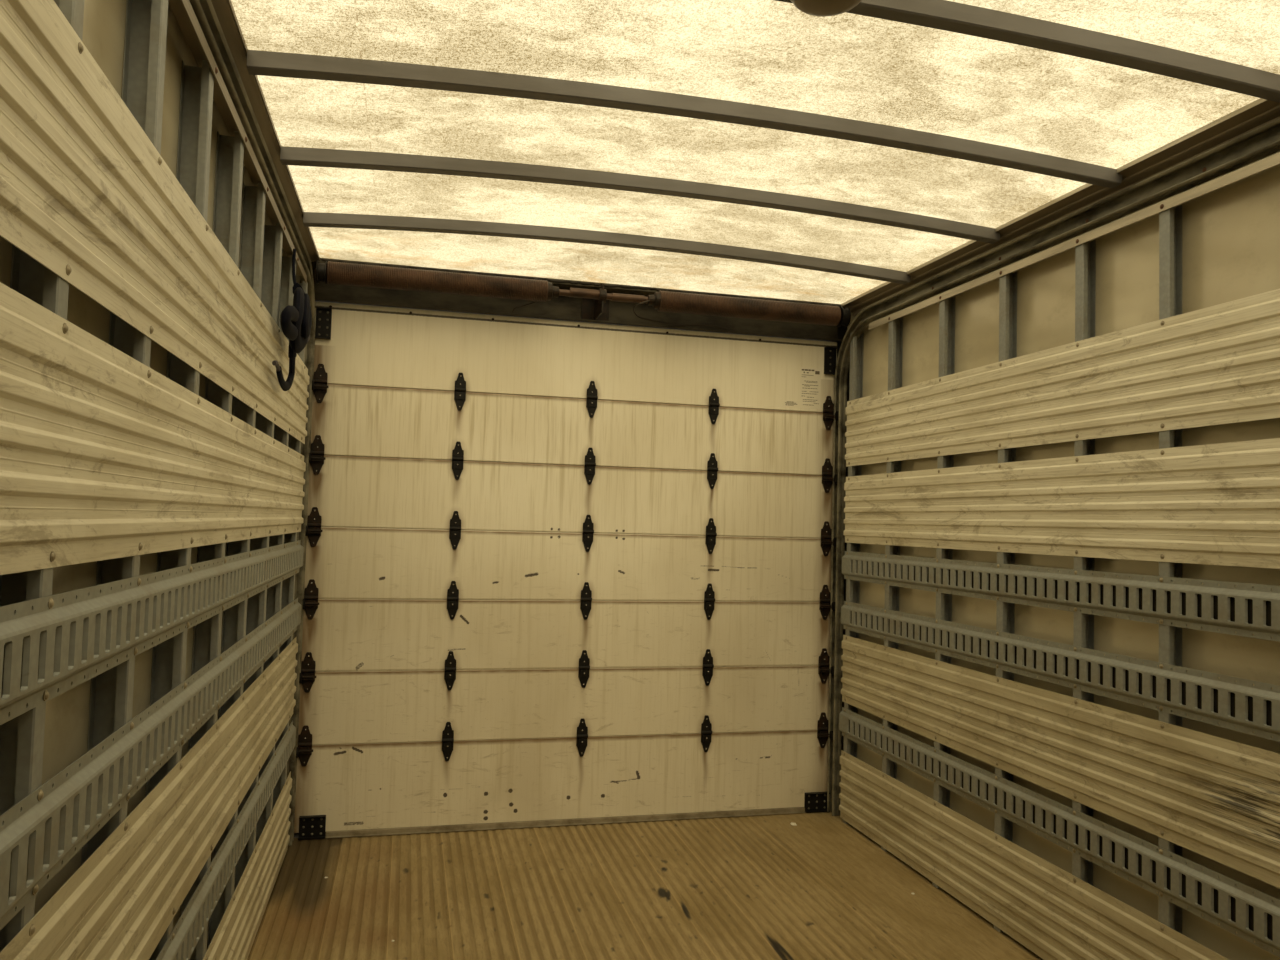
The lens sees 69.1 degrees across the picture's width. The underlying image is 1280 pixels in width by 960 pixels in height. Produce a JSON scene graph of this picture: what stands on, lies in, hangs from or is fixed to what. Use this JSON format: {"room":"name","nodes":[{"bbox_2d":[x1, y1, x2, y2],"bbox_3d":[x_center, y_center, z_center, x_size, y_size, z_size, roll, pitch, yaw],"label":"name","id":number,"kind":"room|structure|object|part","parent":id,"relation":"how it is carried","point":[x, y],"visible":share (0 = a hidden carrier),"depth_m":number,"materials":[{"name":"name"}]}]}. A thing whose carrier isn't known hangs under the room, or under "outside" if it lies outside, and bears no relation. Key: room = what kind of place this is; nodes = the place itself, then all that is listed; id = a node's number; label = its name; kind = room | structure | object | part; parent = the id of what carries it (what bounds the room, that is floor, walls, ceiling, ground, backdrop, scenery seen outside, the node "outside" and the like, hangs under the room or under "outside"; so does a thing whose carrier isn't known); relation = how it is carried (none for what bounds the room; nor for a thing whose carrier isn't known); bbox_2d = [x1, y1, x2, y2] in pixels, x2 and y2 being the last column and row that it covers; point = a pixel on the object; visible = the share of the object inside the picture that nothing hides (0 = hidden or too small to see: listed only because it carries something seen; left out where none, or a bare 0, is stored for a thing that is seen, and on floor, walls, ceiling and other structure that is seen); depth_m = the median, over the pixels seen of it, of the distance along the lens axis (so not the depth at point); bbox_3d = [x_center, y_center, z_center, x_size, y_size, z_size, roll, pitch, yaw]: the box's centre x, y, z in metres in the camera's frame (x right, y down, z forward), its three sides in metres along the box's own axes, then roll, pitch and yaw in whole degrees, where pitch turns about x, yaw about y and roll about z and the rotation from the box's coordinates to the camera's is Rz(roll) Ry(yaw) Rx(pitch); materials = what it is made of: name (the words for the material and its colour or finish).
{"room":"cargo space","nodes":[
{"label":"cargo space","id":0,"kind":"room"},
{"bbox_2d":[0,0,299,951],"bbox_3d":[-0.878,0.150,1.559,0.020,2.420,4.659,2,-3,-14],"label":"wall","id":1,"kind":"structure","parent":0,"point":[67,713],"depth_m":1.40,"materials":[{"name":"beige metal"}]},
{"bbox_2d":[0,0,84,951],"bbox_3d":[-0.722,0.238,1.075,0.055,2.167,0.035,2,-3,-14],"label":"stud","id":2,"kind":"object","parent":1,"relation":"attached to","point":[21,737],"visible":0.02,"depth_m":1.08,"materials":[{"name":"metal"}]},
{"bbox_2d":[81,0,167,865],"bbox_3d":[-0.811,0.252,1.430,0.055,2.167,0.035,2,-3,-14],"label":"stud","id":3,"kind":"object","parent":1,"relation":"attached to","point":[111,691],"visible":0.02,"depth_m":1.46,"materials":[{"name":"metal"}]},
{"bbox_2d":[145,60,213,959],"bbox_3d":[-0.896,0.265,1.773,0.055,2.167,0.035,2,-3,-14],"label":"stud","id":4,"kind":"object","parent":1,"relation":"attached to","point":[197,83],"visible":0.24,"depth_m":1.80,"materials":[{"name":"metal"}]},
{"bbox_2d":[180,131,243,959],"bbox_3d":[-0.979,0.278,2.107,0.055,2.167,0.035,2,-3,-14],"label":"stud","id":5,"kind":"object","parent":1,"relation":"attached to","point":[230,149],"visible":0.24,"depth_m":2.13,"materials":[{"name":"metal"}]},
{"bbox_2d":[156,720,295,959],"bbox_3d":[-0.801,0.903,1.438,0.014,0.124,4.402,2,-3,-14],"label":"track","id":6,"kind":"object","parent":1,"relation":"attached to","point":[183,939],"visible":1,"depth_m":2.20,"materials":[{"name":"metal"}]},
{"bbox_2d":[207,183,265,948],"bbox_3d":[-1.061,0.291,2.437,0.055,2.167,0.035,2,-3,-14],"label":"stud","id":7,"kind":"object","parent":1,"relation":"attached to","point":[253,197],"visible":0.24,"depth_m":2.46,"materials":[{"name":"metal"}]},
{"bbox_2d":[0,637,297,959],"bbox_3d":[-0.797,0.669,1.448,0.009,0.294,4.402,2,-3,-14],"label":"slatted panel","id":8,"kind":"object","parent":7,"relation":"attached to","point":[122,900],"visible":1,"depth_m":1.65,"materials":[{"name":"wood"}]},
{"bbox_2d":[0,598,300,929],"bbox_3d":[-0.788,0.434,1.459,0.014,0.124,4.402,2,-3,-14],"label":"track","id":9,"kind":"object","parent":7,"relation":"attached to","point":[58,818],"visible":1,"depth_m":1.31,"materials":[{"name":"metal"}]},
{"bbox_2d":[0,540,303,724],"bbox_3d":[-0.782,0.213,1.469,0.014,0.124,4.402,2,-3,-14],"label":"track","id":10,"kind":"object","parent":7,"relation":"attached to","point":[51,645],"visible":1,"depth_m":1.28,"materials":[{"name":"metal"}]},
{"bbox_2d":[0,282,305,574],"bbox_3d":[-0.779,-0.029,1.479,0.009,0.294,4.402,2,-3,-14],"label":"slatted panel","id":11,"kind":"object","parent":7,"relation":"attached to","point":[104,455],"visible":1,"depth_m":1.27,"materials":[{"name":"wood"}]},
{"bbox_2d":[0,0,309,443],"bbox_3d":[-0.770,-0.369,1.494,0.009,0.294,4.402,2,-3,-14],"label":"slatted panel","id":12,"kind":"object","parent":7,"relation":"attached to","point":[86,194],"visible":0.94,"depth_m":1.25,"materials":[{"name":"wood"}]},
{"bbox_2d":[168,0,306,282],"bbox_3d":[-0.748,-0.826,1.408,0.042,0.030,4.210,2,-3,-14],"label":"strip","id":13,"kind":"object","parent":7,"relation":"attached to","point":[184,14],"visible":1,"depth_m":2.01,"materials":[{"name":"grey metal"}]},
{"bbox_2d":[203,771,291,959],"bbox_3d":[-0.811,1.182,1.424,0.009,0.294,4.402,2,-3,-14],"label":"slatted panel","id":14,"kind":"object","parent":7,"relation":"attached to","point":[234,937],"visible":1,"depth_m":2.74,"materials":[{"name":"wood"}]},
{"bbox_2d":[272,249,311,390],"bbox_3d":[-1.048,-0.510,2.818,0.076,0.495,0.445,2,-3,-14],"label":"bundle","id":15,"kind":"object","parent":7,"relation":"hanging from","point":[295,320],"visible":1,"depth_m":2.82,"materials":[{"name":"black rubber"}]},
{"bbox_3d":[-1.107,-0.668,2.983,0.015,0.167,0.083,3,-3,-32],"label":"hanging cord","id":16,"kind":"part","parent":15,"relation":"part of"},
{"bbox_2d":[234,223,282,890],"bbox_3d":[-1.145,0.304,2.776,0.055,2.167,0.035,2,-3,-14],"label":"stud","id":17,"kind":"object","parent":1,"relation":"attached to","point":[273,235],"visible":0.2,"depth_m":2.80,"materials":[{"name":"metal"}]},
{"bbox_2d":[211,0,319,261],"bbox_3d":[-0.776,-0.943,1.526,0.080,0.054,4.443,2,-3,-14],"label":"roof rail","id":18,"kind":"object","parent":1,"relation":"attached to","point":[224,10],"visible":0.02,"depth_m":2.31,"materials":[{"name":"metal"}]},
{"bbox_2d":[256,254,295,843],"bbox_3d":[-1.230,0.317,3.116,0.055,2.167,0.035,2,-3,-14],"label":"stud","id":19,"kind":"object","parent":1,"relation":"attached to","point":[274,593],"visible":0.14,"depth_m":3.13,"materials":[{"name":"metal"}]},
{"bbox_2d":[272,281,307,809],"bbox_3d":[-1.319,0.331,3.475,0.055,2.167,0.035,2,-3,-14],"label":"stud","id":20,"kind":"object","parent":1,"relation":"attached to","point":[288,585],"visible":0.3,"depth_m":3.48,"materials":[{"name":"metal"}]},
{"bbox_2d":[294,258,844,837],"bbox_3d":[-0.228,0.307,3.985,2.416,2.360,0.155,2,-3,-14],"label":"frame","id":21,"kind":"object","parent":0,"point":[564,308],"visible":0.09,"depth_m":4.01,"materials":[{"name":"black metal"}]},
{"bbox_2d":[294,301,838,839],"bbox_3d":[-0.231,0.388,3.985,2.335,2.154,0.088,2,-3,-14],"label":"door","id":22,"kind":"structure","parent":21,"relation":"in","point":[558,572],"depth_m":3.98,"materials":[{"name":"white metal"}]},
{"bbox_3d":[-0.263,1.273,3.978,2.335,0.345,0.020,2,-3,-14],"label":"panel","id":23,"kind":"part","parent":22,"relation":"part of","materials":[{"name":"white metal"}]},
{"bbox_3d":[-0.254,0.956,3.992,2.335,0.291,0.020,2,-3,-14],"label":"panel","id":24,"kind":"part","parent":22,"relation":"part of","materials":[{"name":"white metal"}]},
{"bbox_3d":[-0.247,0.665,4.005,2.335,0.291,0.020,2,-3,-14],"label":"panel","id":25,"kind":"part","parent":22,"relation":"part of","materials":[{"name":"white metal"}]},
{"bbox_3d":[-0.239,0.375,4.019,2.335,0.291,0.020,2,-3,-14],"label":"panel","id":26,"kind":"part","parent":22,"relation":"part of","materials":[{"name":"beige metal"}]},
{"bbox_3d":[-0.231,0.084,4.032,2.335,0.291,0.020,2,-3,-14],"label":"panel","id":27,"kind":"part","parent":22,"relation":"part of","materials":[{"name":"beige metal"}]},
{"bbox_3d":[-0.224,-0.206,4.045,2.335,0.291,0.020,2,-3,-14],"label":"panel","id":28,"kind":"part","parent":22,"relation":"part of","materials":[{"name":"beige metal"}]},
{"bbox_3d":[-0.215,-0.519,4.059,2.335,0.335,0.020,2,-3,-14],"label":"panel","id":29,"kind":"part","parent":22,"relation":"part of","materials":[{"name":"beige metal"}]},
{"bbox_2d":[315,260,850,329],"bbox_3d":[-0.181,-0.759,3.958,2.272,0.118,0.200,2,-3,-14],"label":"counterbalance","id":30,"kind":"object","parent":21,"relation":"attached to","point":[595,303],"visible":1,"depth_m":3.87,"materials":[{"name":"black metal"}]},
{"bbox_2d":[321,259,844,307],"bbox_3d":[-0.135,-0.832,3.969,2.329,0.016,0.010,2,-3,-14],"label":"bead","id":31,"kind":"object","parent":21,"relation":"attached to","point":[327,260],"visible":0.91,"depth_m":3.93},
{"bbox_2d":[247,812,1042,959],"bbox_3d":[0.282,1.383,1.758,2.416,0.003,4.579,2,-3,-14],"label":"floor","id":32,"kind":"structure","parent":0,"point":[760,887],"depth_m":3.19,"materials":[{"name":"brown wood"}]},
{"bbox_2d":[842,332,863,823],"bbox_3d":[0.949,0.421,4.128,0.055,2.167,0.035,2,-3,-14],"label":"stud","id":33,"kind":"object","parent":32,"relation":"on","point":[856,346],"visible":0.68,"depth_m":4.15,"materials":[{"name":"metal"}]},
{"bbox_2d":[881,317,902,851],"bbox_3d":[1.032,0.408,3.793,0.055,2.167,0.035,2,-3,-14],"label":"stud","id":34,"kind":"object","parent":32,"relation":"on","point":[895,335],"visible":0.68,"depth_m":3.81,"materials":[{"name":"metal"}]},
{"bbox_2d":[839,750,1228,959],"bbox_3d":[1.416,1.260,1.974,0.009,0.294,4.402,2,-3,-14],"label":"slatted panel","id":35,"kind":"object","parent":34,"relation":"attached to","point":[1052,912],"visible":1,"depth_m":2.98,"materials":[{"name":"wood"}]},
{"bbox_2d":[841,635,1279,887],"bbox_3d":[1.429,0.753,1.997,0.009,0.294,4.402,2,-3,-14],"label":"slatted panel","id":36,"kind":"object","parent":34,"relation":"attached to","point":[1215,798],"visible":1,"depth_m":2.60,"materials":[{"name":"wood"}]},
{"bbox_2d":[841,601,1279,741],"bbox_3d":[1.433,0.518,2.007,0.014,0.124,4.402,2,-3,-14],"label":"track","id":37,"kind":"object","parent":34,"relation":"attached to","point":[1240,704],"visible":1,"depth_m":2.60,"materials":[{"name":"metal"}]},
{"bbox_2d":[842,551,1279,641],"bbox_3d":[1.439,0.296,2.017,0.014,0.124,4.402,2,-3,-14],"label":"track","id":38,"kind":"object","parent":34,"relation":"attached to","point":[1243,609],"visible":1,"depth_m":2.62,"materials":[{"name":"metal"}]},
{"bbox_2d":[843,438,1279,568],"bbox_3d":[1.448,0.050,2.029,0.009,0.294,4.402,2,-3,-14],"label":"slatted panel","id":39,"kind":"object","parent":34,"relation":"attached to","point":[1210,504],"visible":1,"depth_m":2.63,"materials":[{"name":"wood"}]},
{"bbox_2d":[845,288,1279,466],"bbox_3d":[1.457,-0.290,2.045,0.009,0.294,4.402,2,-3,-14],"label":"slatted panel","id":40,"kind":"object","parent":34,"relation":"attached to","point":[1218,364],"visible":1,"depth_m":2.65,"materials":[{"name":"wood"}]},
{"bbox_2d":[869,152,1279,329],"bbox_3d":[1.510,-0.740,1.966,0.042,0.030,4.210,2,-3,-14],"label":"strip","id":41,"kind":"object","parent":34,"relation":"attached to","point":[1272,160],"visible":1,"depth_m":2.64,"materials":[{"name":"metal"}]},
{"bbox_2d":[932,296,954,887],"bbox_3d":[1.124,0.393,3.424,0.055,2.167,0.035,2,-3,-14],"label":"stud","id":42,"kind":"object","parent":32,"relation":"on","point":[941,794],"visible":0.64,"depth_m":3.44,"materials":[{"name":"metal"}]},
{"bbox_2d":[994,271,1016,931],"bbox_3d":[1.212,0.380,3.070,0.055,2.167,0.035,2,-3,-14],"label":"stud","id":43,"kind":"object","parent":32,"relation":"on","point":[1005,611],"visible":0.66,"depth_m":3.09,"materials":[{"name":"metal"}]},
{"bbox_2d":[1072,240,1095,885],"bbox_3d":[1.300,0.366,2.713,0.055,2.167,0.035,2,-3,-14],"label":"stud","id":44,"kind":"object","parent":32,"relation":"on","point":[1085,253],"visible":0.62,"depth_m":2.73,"materials":[{"name":"metal"}]},
{"bbox_2d":[1158,205,1181,933],"bbox_3d":[1.377,0.354,2.404,0.055,2.167,0.035,2,-3,-14],"label":"stud","id":45,"kind":"object","parent":32,"relation":"on","point":[1170,220],"visible":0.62,"depth_m":2.42,"materials":[{"name":"metal"}]},
{"bbox_2d":[231,0,1279,303],"bbox_3d":[0.339,-0.939,1.883,2.416,0.044,4.619,2,-3,-14],"label":"ceiling","id":46,"kind":"structure","parent":0,"point":[770,53],"depth_m":2.37,"materials":[{"name":"white plastic"}]},
{"bbox_2d":[303,212,910,284],"bbox_3d":[-0.035,-0.860,3.421,2.273,0.078,0.038,2,-3,-14],"label":"bow","id":47,"kind":"object","parent":46,"relation":"attached to","point":[310,219],"visible":1,"depth_m":3.38,"materials":[{"name":"grey metal"}]},
{"bbox_2d":[280,146,999,243],"bbox_3d":[0.103,-0.882,2.865,2.273,0.078,0.038,2,-3,-14],"label":"bow","id":48,"kind":"object","parent":46,"relation":"attached to","point":[297,156],"visible":1,"depth_m":2.81,"materials":[{"name":"grey metal"}]},
{"bbox_2d":[247,50,1121,187],"bbox_3d":[0.235,-0.902,2.332,2.273,0.078,0.038,2,-3,-14],"label":"bow","id":49,"kind":"object","parent":46,"relation":"attached to","point":[264,63],"visible":1,"depth_m":2.27,"materials":[{"name":"grey metal"}]},
{"bbox_2d":[775,0,1279,102],"bbox_3d":[0.367,-0.923,1.802,2.273,0.078,0.038,2,-3,-14],"label":"bow","id":50,"kind":"object","parent":46,"relation":"attached to","point":[945,15],"visible":0.94,"depth_m":1.92,"materials":[{"name":"grey metal"}]},
{"bbox_2d":[791,0,861,16],"bbox_3d":[0.354,-0.912,1.747,0.148,0.034,0.148,2,-3,-14],"label":"dome light","id":51,"kind":"object","parent":50,"relation":"attached to","point":[821,8],"visible":1,"depth_m":1.76,"materials":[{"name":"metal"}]},
{"bbox_2d":[841,98,1279,315],"bbox_3d":[1.488,-0.857,2.085,0.081,0.052,4.443,2,-3,-14],"label":"roof rail","id":52,"kind":"object","parent":46,"relation":"attached to","point":[1260,112],"visible":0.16,"depth_m":2.70,"materials":[{"name":"metal"}]},
{"bbox_2d":[847,151,1279,959],"bbox_3d":[1.485,0.239,2.143,0.020,2.420,4.659,2,-3,-14],"label":"wall","id":53,"kind":"structure","parent":0,"point":[1231,232],"depth_m":2.64,"materials":[{"name":"beige metal"}]},
{"bbox_2d":[837,326,849,750],"bbox_3d":[0.921,0.356,4.274,0.046,2.310,0.205,2,-3,-14],"label":"frame","id":54,"kind":"object","parent":53,"relation":"attached to","point":[842,330],"visible":0.14,"depth_m":4.25,"materials":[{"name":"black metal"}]},
{"bbox_2d":[827,118,1279,815],"bbox_3d":[1.436,0.300,2.093,0.040,2.248,4.490,2,-3,-14],"label":"door track","id":55,"kind":"object","parent":53,"relation":"attached to","point":[1263,141],"visible":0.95,"depth_m":3.30,"materials":[{"name":"metal"}]},
{"bbox_2d":[839,707,1279,956],"bbox_3d":[1.420,0.987,1.986,0.014,0.124,4.402,2,-3,-14],"label":"track","id":56,"kind":"object","parent":53,"relation":"attached to","point":[1254,917],"visible":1,"depth_m":2.59,"materials":[{"name":"metal"}]},
{"bbox_3d":[-1.379,0.269,3.706,0.046,2.310,0.205,2,-3,-14],"label":"frame","id":57,"kind":"object","parent":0,"visible":0},
{"bbox_2d":[189,0,314,845],"bbox_3d":[-0.815,0.215,1.537,0.040,2.248,4.490,2,-3,-14],"label":"door track","id":58,"kind":"object","parent":57,"relation":"attached to","point":[205,13],"visible":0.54,"depth_m":2.93,"materials":[{"name":"metal"}]}
]}

